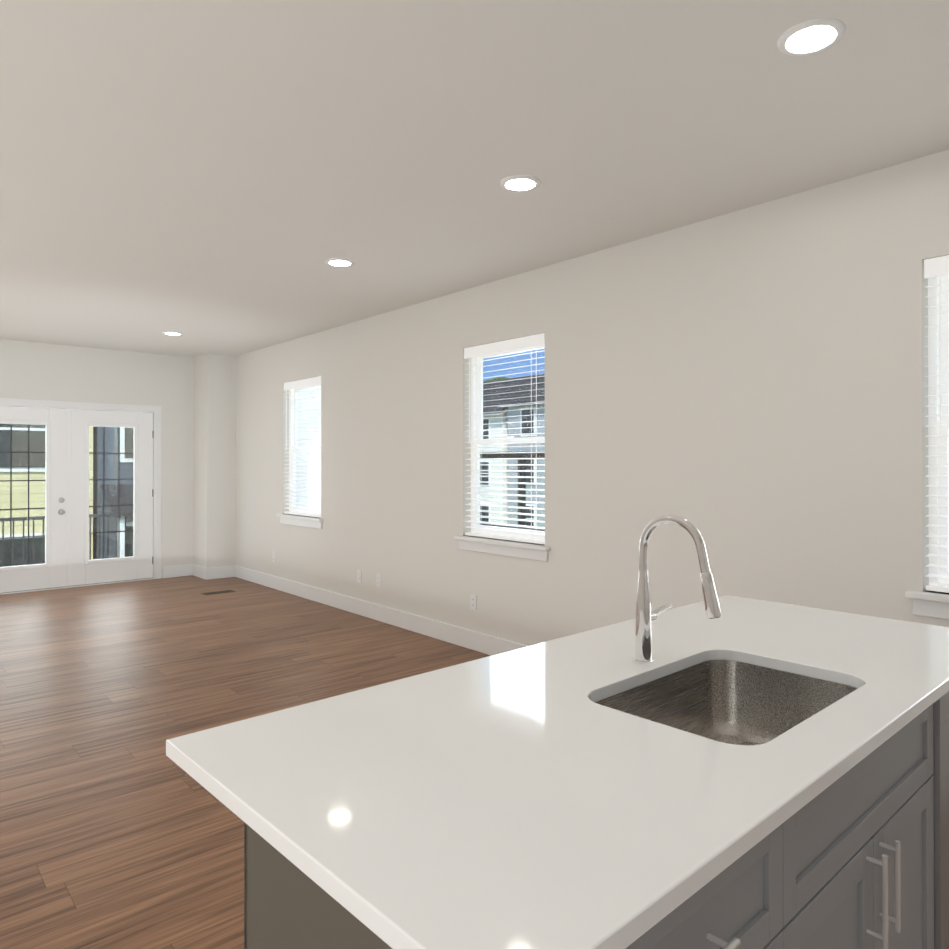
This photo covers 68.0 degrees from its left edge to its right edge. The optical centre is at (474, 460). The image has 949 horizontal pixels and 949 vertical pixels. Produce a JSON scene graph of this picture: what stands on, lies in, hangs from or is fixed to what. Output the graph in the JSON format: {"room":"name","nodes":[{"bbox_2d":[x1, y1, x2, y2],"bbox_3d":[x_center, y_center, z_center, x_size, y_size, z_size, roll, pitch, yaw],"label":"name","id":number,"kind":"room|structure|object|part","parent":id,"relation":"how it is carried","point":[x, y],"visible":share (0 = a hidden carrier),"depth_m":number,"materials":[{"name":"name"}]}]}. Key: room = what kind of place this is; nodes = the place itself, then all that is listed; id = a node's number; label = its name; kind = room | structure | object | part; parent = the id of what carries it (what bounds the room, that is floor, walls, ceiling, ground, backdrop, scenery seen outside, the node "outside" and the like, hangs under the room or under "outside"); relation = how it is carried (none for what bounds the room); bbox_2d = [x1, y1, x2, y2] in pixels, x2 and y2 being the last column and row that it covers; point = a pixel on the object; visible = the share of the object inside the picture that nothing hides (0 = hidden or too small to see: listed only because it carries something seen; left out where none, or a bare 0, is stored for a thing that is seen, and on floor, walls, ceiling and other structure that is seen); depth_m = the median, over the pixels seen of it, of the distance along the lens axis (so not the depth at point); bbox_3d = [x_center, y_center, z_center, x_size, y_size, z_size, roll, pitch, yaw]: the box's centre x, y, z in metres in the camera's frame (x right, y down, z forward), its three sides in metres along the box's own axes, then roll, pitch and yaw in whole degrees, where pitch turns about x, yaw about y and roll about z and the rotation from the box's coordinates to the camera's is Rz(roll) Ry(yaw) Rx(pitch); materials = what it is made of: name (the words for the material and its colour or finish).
{"room":"kitchen","nodes":[
{"label":"kitchen","id":0,"kind":"room"},
{"bbox_2d":[0,339,193,577],"bbox_3d":[-5.041,0.071,7.807,4.750,2.775,0.150,0,0,-41],"label":"wall","id":1,"kind":"structure","parent":0,"point":[41,371],"depth_m":8.57,"materials":[{"name":"paint"}]},
{"bbox_2d":[0,406,66,592],"bbox_3d":[-5.013,0.428,7.755,0.929,2.030,0.122,0,0,-41],"label":"door leaf","id":2,"kind":"structure","parent":1,"relation":"in","point":[51,572],"depth_m":7.94,"materials":[{"name":"white paint"}]},
{"bbox_3d":[-4.691,0.524,7.998,0.066,0.198,0.068,0,0,-41],"label":"french door hardware","id":3,"kind":"part","parent":2,"relation":"part of","materials":[{"name":"silver metal"}]},
{"bbox_2d":[0,424,133,566],"bbox_3d":[-4.686,0.384,8.090,1.423,1.566,0.004,0,0,-41],"label":"door glass","id":4,"kind":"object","parent":1,"relation":"in","point":[30,468],"depth_m":7.94,"materials":[{"name":"clear glass"}]},
{"bbox_3d":[-5.036,0.383,7.787,0.496,1.566,0.004,0,0,-41],"label":"glass","id":5,"kind":"part","parent":4,"relation":"part of","materials":[{"name":"clear glass"}]},
{"bbox_3d":[-4.335,0.385,8.394,0.496,1.566,0.004,0,0,-41],"label":"glass","id":6,"kind":"part","parent":4,"relation":"part of","materials":[{"name":"clear glass"}]},
{"bbox_2d":[0,398,161,594],"bbox_3d":[-4.686,0.393,8.091,2.026,2.135,0.144,0,0,-41],"label":"door frame","id":7,"kind":"structure","parent":1,"relation":"attached to","point":[156,411],"depth_m":8.62,"materials":[{"name":"white paint"}]},
{"bbox_2d":[67,409,152,585],"bbox_3d":[-4.331,0.430,8.384,0.941,2.030,0.063,0,0,-41],"label":"door leaf","id":8,"kind":"structure","parent":1,"relation":"in","point":[82,569],"depth_m":8.33,"materials":[{"name":"white paint"}]},
{"bbox_2d":[162,564,189,577],"bbox_3d":[-3.735,1.391,8.820,0.342,0.145,0.020,0,0,-41],"label":"baseboard","id":9,"kind":"structure","parent":1,"relation":"attached to","point":[177,570],"depth_m":8.81,"materials":[{"name":"white paint"}]},
{"bbox_2d":[194,353,235,567],"bbox_3d":[-3.293,0.076,8.912,0.360,2.775,0.465,0,0,-41],"label":"wall","id":10,"kind":"structure","parent":0,"point":[214,460],"depth_m":8.75,"materials":[{"name":"paint"}]},
{"bbox_2d":[190,564,209,579],"bbox_3d":[-3.430,1.391,8.778,0.016,0.145,0.481,0,0,-41],"label":"baseboard","id":11,"kind":"structure","parent":10,"relation":"attached to","point":[195,570],"depth_m":8.74,"materials":[{"name":"white paint"}]},
{"bbox_2d":[210,565,233,578],"bbox_3d":[-3.145,1.390,8.720,0.300,0.145,0.020,0,0,-41],"label":"baseboard","id":12,"kind":"structure","parent":10,"relation":"attached to","point":[223,571],"depth_m":8.72,"materials":[{"name":"white paint"}]},
{"bbox_2d":[0,575,490,948],"bbox_3d":[-1.210,1.499,3.370,4.750,0.120,11.865,0,0,-41],"label":"floor","id":13,"kind":"structure","parent":0,"point":[119,829],"depth_m":3.88,"materials":[{"name":"brown wood"}]},
{"bbox_2d":[201,590,234,594],"bbox_3d":[-2.822,1.456,7.750,0.330,0.006,0.120,0,0,-41],"label":"floor vent","id":14,"kind":"object","parent":13,"relation":"in","point":[217,592],"visible":0.98,"depth_m":7.74,"materials":[{"name":"brown metal"}]},
{"bbox_2d":[244,686,948,948],"bbox_3d":[0.604,0.989,1.597,2.072,0.884,0.624,0,0,-43],"label":"kitchen island","id":15,"kind":"object","parent":13,"relation":"on","point":[863,862],"depth_m":1.25,"materials":[{"name":"grey wood"}]},
{"bbox_2d":[166,595,948,948],"bbox_3d":[0.503,0.533,1.692,2.110,0.030,0.883,0,0,-43],"label":"island countertop","id":16,"kind":"structure","parent":15,"relation":"on","point":[486,802],"depth_m":1.15,"materials":[{"name":"white stone"}]},
{"bbox_2d":[630,514,725,661],"bbox_3d":[0.536,0.327,1.780,0.152,0.382,0.239,0,0,-43],"label":"faucet","id":17,"kind":"object","parent":16,"relation":"on","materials":[{"name":"silver metal"}]},
{"bbox_2d":[590,650,861,749],"bbox_3d":[0.584,0.647,1.603,0.680,0.223,0.460,0,0,-43],"label":"sink","id":18,"kind":"object","parent":16,"relation":"in","point":[748,702],"depth_m":1.85,"materials":[{"name":"silver metal"}]},
{"bbox_2d":[932,692,948,948],"bbox_3d":[1.134,0.998,2.084,0.591,0.872,0.572,0,0,-43],"label":"dishwasher","id":19,"kind":"object","parent":15,"relation":"in","point":[940,709],"depth_m":1.68,"materials":[{"name":"silver metal"}]},
{"bbox_2d":[0,0,948,357],"bbox_3d":[-1.210,-1.396,3.383,4.750,0.120,11.865,0,0,-41],"label":"ceiling","id":20,"kind":"structure","parent":0,"point":[220,176],"depth_m":2.92,"materials":[{"name":"paint"}]},
{"bbox_2d":[163,331,182,334],"bbox_3d":[-3.126,-1.310,7.288,0.196,0.017,0.196,0,0,-41],"label":"recessed light","id":21,"kind":"object","parent":20,"relation":"in","point":[171,333],"visible":1,"depth_m":7.24,"materials":[{"name":"white plastic"}]},
{"bbox_2d":[325,258,354,266],"bbox_3d":[-0.902,-1.321,4.716,0.196,0.017,0.196,0,0,-41],"label":"recessed light","id":22,"kind":"object","parent":20,"relation":"in","point":[340,262],"visible":1,"depth_m":4.68,"materials":[{"name":"white plastic"}]},
{"bbox_2d":[500,175,540,191],"bbox_3d":[0.221,-1.327,3.387,0.196,0.017,0.196,0,0,-41],"label":"recessed light","id":23,"kind":"object","parent":20,"relation":"in","point":[518,183],"visible":1,"depth_m":3.36,"materials":[{"name":"white plastic"}]},
{"bbox_2d":[777,18,845,55],"bbox_3d":[1.065,-1.332,2.227,0.196,0.017,0.196,0,0,-41],"label":"recessed light","id":24,"kind":"object","parent":20,"relation":"in","point":[811,36],"visible":1,"depth_m":2.21,"materials":[{"name":"white plastic"}]},
{"bbox_2d":[236,150,948,645],"bbox_3d":[0.530,0.059,4.881,0.150,2.775,11.865,0,0,-41],"label":"wall","id":25,"kind":"structure","parent":0,"point":[744,392],"depth_m":4.13,"materials":[{"name":"paint"}]},
{"bbox_2d":[273,552,275,561],"bbox_3d":[-2.282,1.100,8.007,0.008,0.116,0.070,0,0,-41],"label":"electrical outlet","id":26,"kind":"object","parent":25,"relation":"attached to","point":[274,556],"visible":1,"depth_m":8.00,"materials":[{"name":"white plastic"}]},
{"bbox_2d":[277,514,323,528],"bbox_3d":[-1.845,0.650,7.529,0.125,0.105,0.980,0,0,-41],"label":"window sill","id":27,"kind":"structure","parent":25,"relation":"attached to","point":[303,521],"depth_m":7.47,"materials":[{"name":"white paint"}]},
{"bbox_2d":[289,384,320,514],"bbox_3d":[-1.773,-0.135,7.594,0.077,1.465,0.870,0,0,-41],"label":"window","id":28,"kind":"structure","parent":25,"relation":"in","point":[295,410],"depth_m":7.86,"materials":[{"name":"white plastic"}]},
{"bbox_2d":[284,376,320,517],"bbox_3d":[-1.828,-0.136,7.546,0.064,1.455,0.854,0,0,-41],"label":"window blinds","id":29,"kind":"object","parent":28,"relation":"attached to","point":[315,381],"visible":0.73,"depth_m":7.53,"materials":[{"name":"white plastic"}]},
{"bbox_2d":[357,570,361,582],"bbox_3d":[-1.085,1.094,6.623,0.008,0.116,0.070,0,0,-41],"label":"electrical outlet","id":30,"kind":"object","parent":25,"relation":"attached to","point":[359,576],"visible":1,"depth_m":6.62,"materials":[{"name":"white plastic"}]},
{"bbox_2d":[376,574,380,587],"bbox_3d":[-0.870,1.093,6.373,0.008,0.116,0.070,0,0,-41],"label":"electrical outlet","id":31,"kind":"object","parent":25,"relation":"attached to","point":[378,580],"visible":1,"depth_m":6.37,"materials":[{"name":"white plastic"}]},
{"bbox_2d":[234,565,526,655],"bbox_3d":[0.617,1.372,4.644,0.020,0.145,11.100,0,0,-41],"label":"baseboard","id":32,"kind":"structure","parent":25,"relation":"attached to","point":[471,639],"depth_m":6.21,"materials":[{"name":"white paint"}]},
{"bbox_2d":[470,594,476,610],"bbox_3d":[-0.009,1.088,5.379,0.008,0.116,0.070,0,0,-41],"label":"electrical outlet","id":33,"kind":"object","parent":25,"relation":"attached to","point":[473,602],"visible":1,"depth_m":5.37,"materials":[{"name":"white plastic"}]},
{"bbox_2d":[454,535,550,561],"bbox_3d":[0.206,0.640,5.157,0.125,0.105,0.980,0,0,-41],"label":"window sill","id":34,"kind":"structure","parent":25,"relation":"attached to","point":[533,551],"depth_m":5.08,"materials":[{"name":"white paint"}]},
{"bbox_2d":[471,345,544,540],"bbox_3d":[0.277,-0.145,5.222,0.077,1.465,0.870,0,0,-41],"label":"window","id":35,"kind":"structure","parent":25,"relation":"in","point":[476,400],"depth_m":5.40,"materials":[{"name":"white plastic"}]},
{"bbox_2d":[464,333,544,544],"bbox_3d":[0.222,-0.146,5.175,0.064,1.455,0.854,0,0,-41],"label":"window blinds","id":36,"kind":"object","parent":35,"relation":"attached to","point":[536,340],"visible":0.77,"depth_m":5.12,"materials":[{"name":"white plastic"}]},
{"bbox_2d":[905,590,948,619],"bbox_3d":[2.267,0.629,2.774,0.125,0.105,0.980,0,0,-41],"label":"window sill","id":37,"kind":"structure","parent":25,"relation":"attached to","point":[935,604],"depth_m":3.05,"materials":[{"name":"white paint"}]},
{"bbox_2d":[928,275,948,586],"bbox_3d":[2.338,-0.155,2.839,0.077,1.465,0.870,0,0,-41],"label":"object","id":38,"kind":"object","parent":25,"relation":"in","point":[933,350],"depth_m":3.13,"materials":[{"name":"white plastic"}]},
{"bbox_2d":[924,255,948,592],"bbox_3d":[2.283,-0.157,2.791,0.064,1.455,0.854,0,0,-41],"label":"window blinds","id":39,"kind":"object","parent":38,"relation":"attached to","point":[936,267],"visible":0.94,"depth_m":3.07,"materials":[{"name":"white plastic"}]},
{"label":"outside","id":40,"kind":"structure","parent":0,"visible":0},
{"bbox_3d":[-4.959,1.582,8.623,2.750,0.160,0.985,0,0,-41],"label":"floor","id":41,"kind":"structure","parent":40,"visible":0},
{"bbox_2d":[0,512,132,566],"bbox_3d":[-5.247,1.094,8.957,2.810,0.820,0.055,0,0,-41],"label":"rail","id":42,"kind":"object","parent":41,"relation":"on","point":[41,518],"depth_m":9.12,"materials":[{"name":"black metal"}]},
{"bbox_3d":[-10.904,4.764,43.118,280.000,0.300,320.000,0,0,-41],"label":"ground","id":43,"kind":"structure","parent":40,"visible":0},
{"bbox_2d":[0,424,92,566],"bbox_3d":[-16.834,-1.751,16.867,12.450,12.500,10.800,0,0,-41],"label":"house","id":44,"kind":"structure","parent":43,"relation":"on","point":[3,501],"depth_m":15.94,"materials":[{"name":"slate blue-gray siding"},{"name":"shingle"}]},
{"bbox_2d":[93,427,132,558],"bbox_3d":[-10.783,-1.978,22.100,4.950,13.000,10.800,0,0,-41],"label":"house","id":45,"kind":"structure","parent":43,"relation":"on","point":[123,442],"depth_m":17.17,"materials":[{"name":"stone"}]},
{"bbox_2d":[100,484,132,556],"bbox_3d":[-7.074,2.553,17.753,4.000,3.900,1.400,0,0,-41],"label":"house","id":46,"kind":"structure","parent":43,"relation":"on","point":[109,498],"depth_m":16.60,"materials":[{"name":"grey"}]},
{"bbox_2d":[296,386,320,508],"bbox_3d":[-14.738,-1.453,39.170,11.800,12.100,13.800,0,0,-41],"label":"house","id":47,"kind":"structure","parent":43,"relation":"on","point":[305,413],"depth_m":35.98,"materials":[{"name":"white"}]},
{"bbox_2d":[484,377,508,381],"bbox_3d":[2.330,-1.446,64.025,6.233,12.304,6.144,0,0,-41],"label":"tree","id":48,"kind":"object","parent":43,"relation":"on","point":[498,378],"depth_m":63.01,"materials":[{"name":"green plant"}]},
{"bbox_2d":[480,451,544,530],"bbox_3d":[0.430,2.163,13.204,0.140,4.640,4.100,0,0,-41],"label":"frame","id":49,"kind":"object","parent":43,"relation":"on","point":[519,455],"depth_m":12.69,"materials":[{"name":"black metal"}]},
{"bbox_2d":[480,374,544,524],"bbox_3d":[2.606,-0.420,46.627,11.800,10.100,10.400,0,0,-41],"label":"house","id":50,"kind":"structure","parent":43,"relation":"on","point":[503,396],"depth_m":40.24,"materials":[{"name":"white"}]},
{"bbox_2d":[499,378,544,529],"bbox_3d":[9.147,-0.654,39.064,11.800,10.500,10.400,0,0,-41],"label":"house","id":51,"kind":"structure","parent":43,"relation":"on","point":[540,405],"depth_m":37.94,"materials":[{"name":"grey"}]}
]}

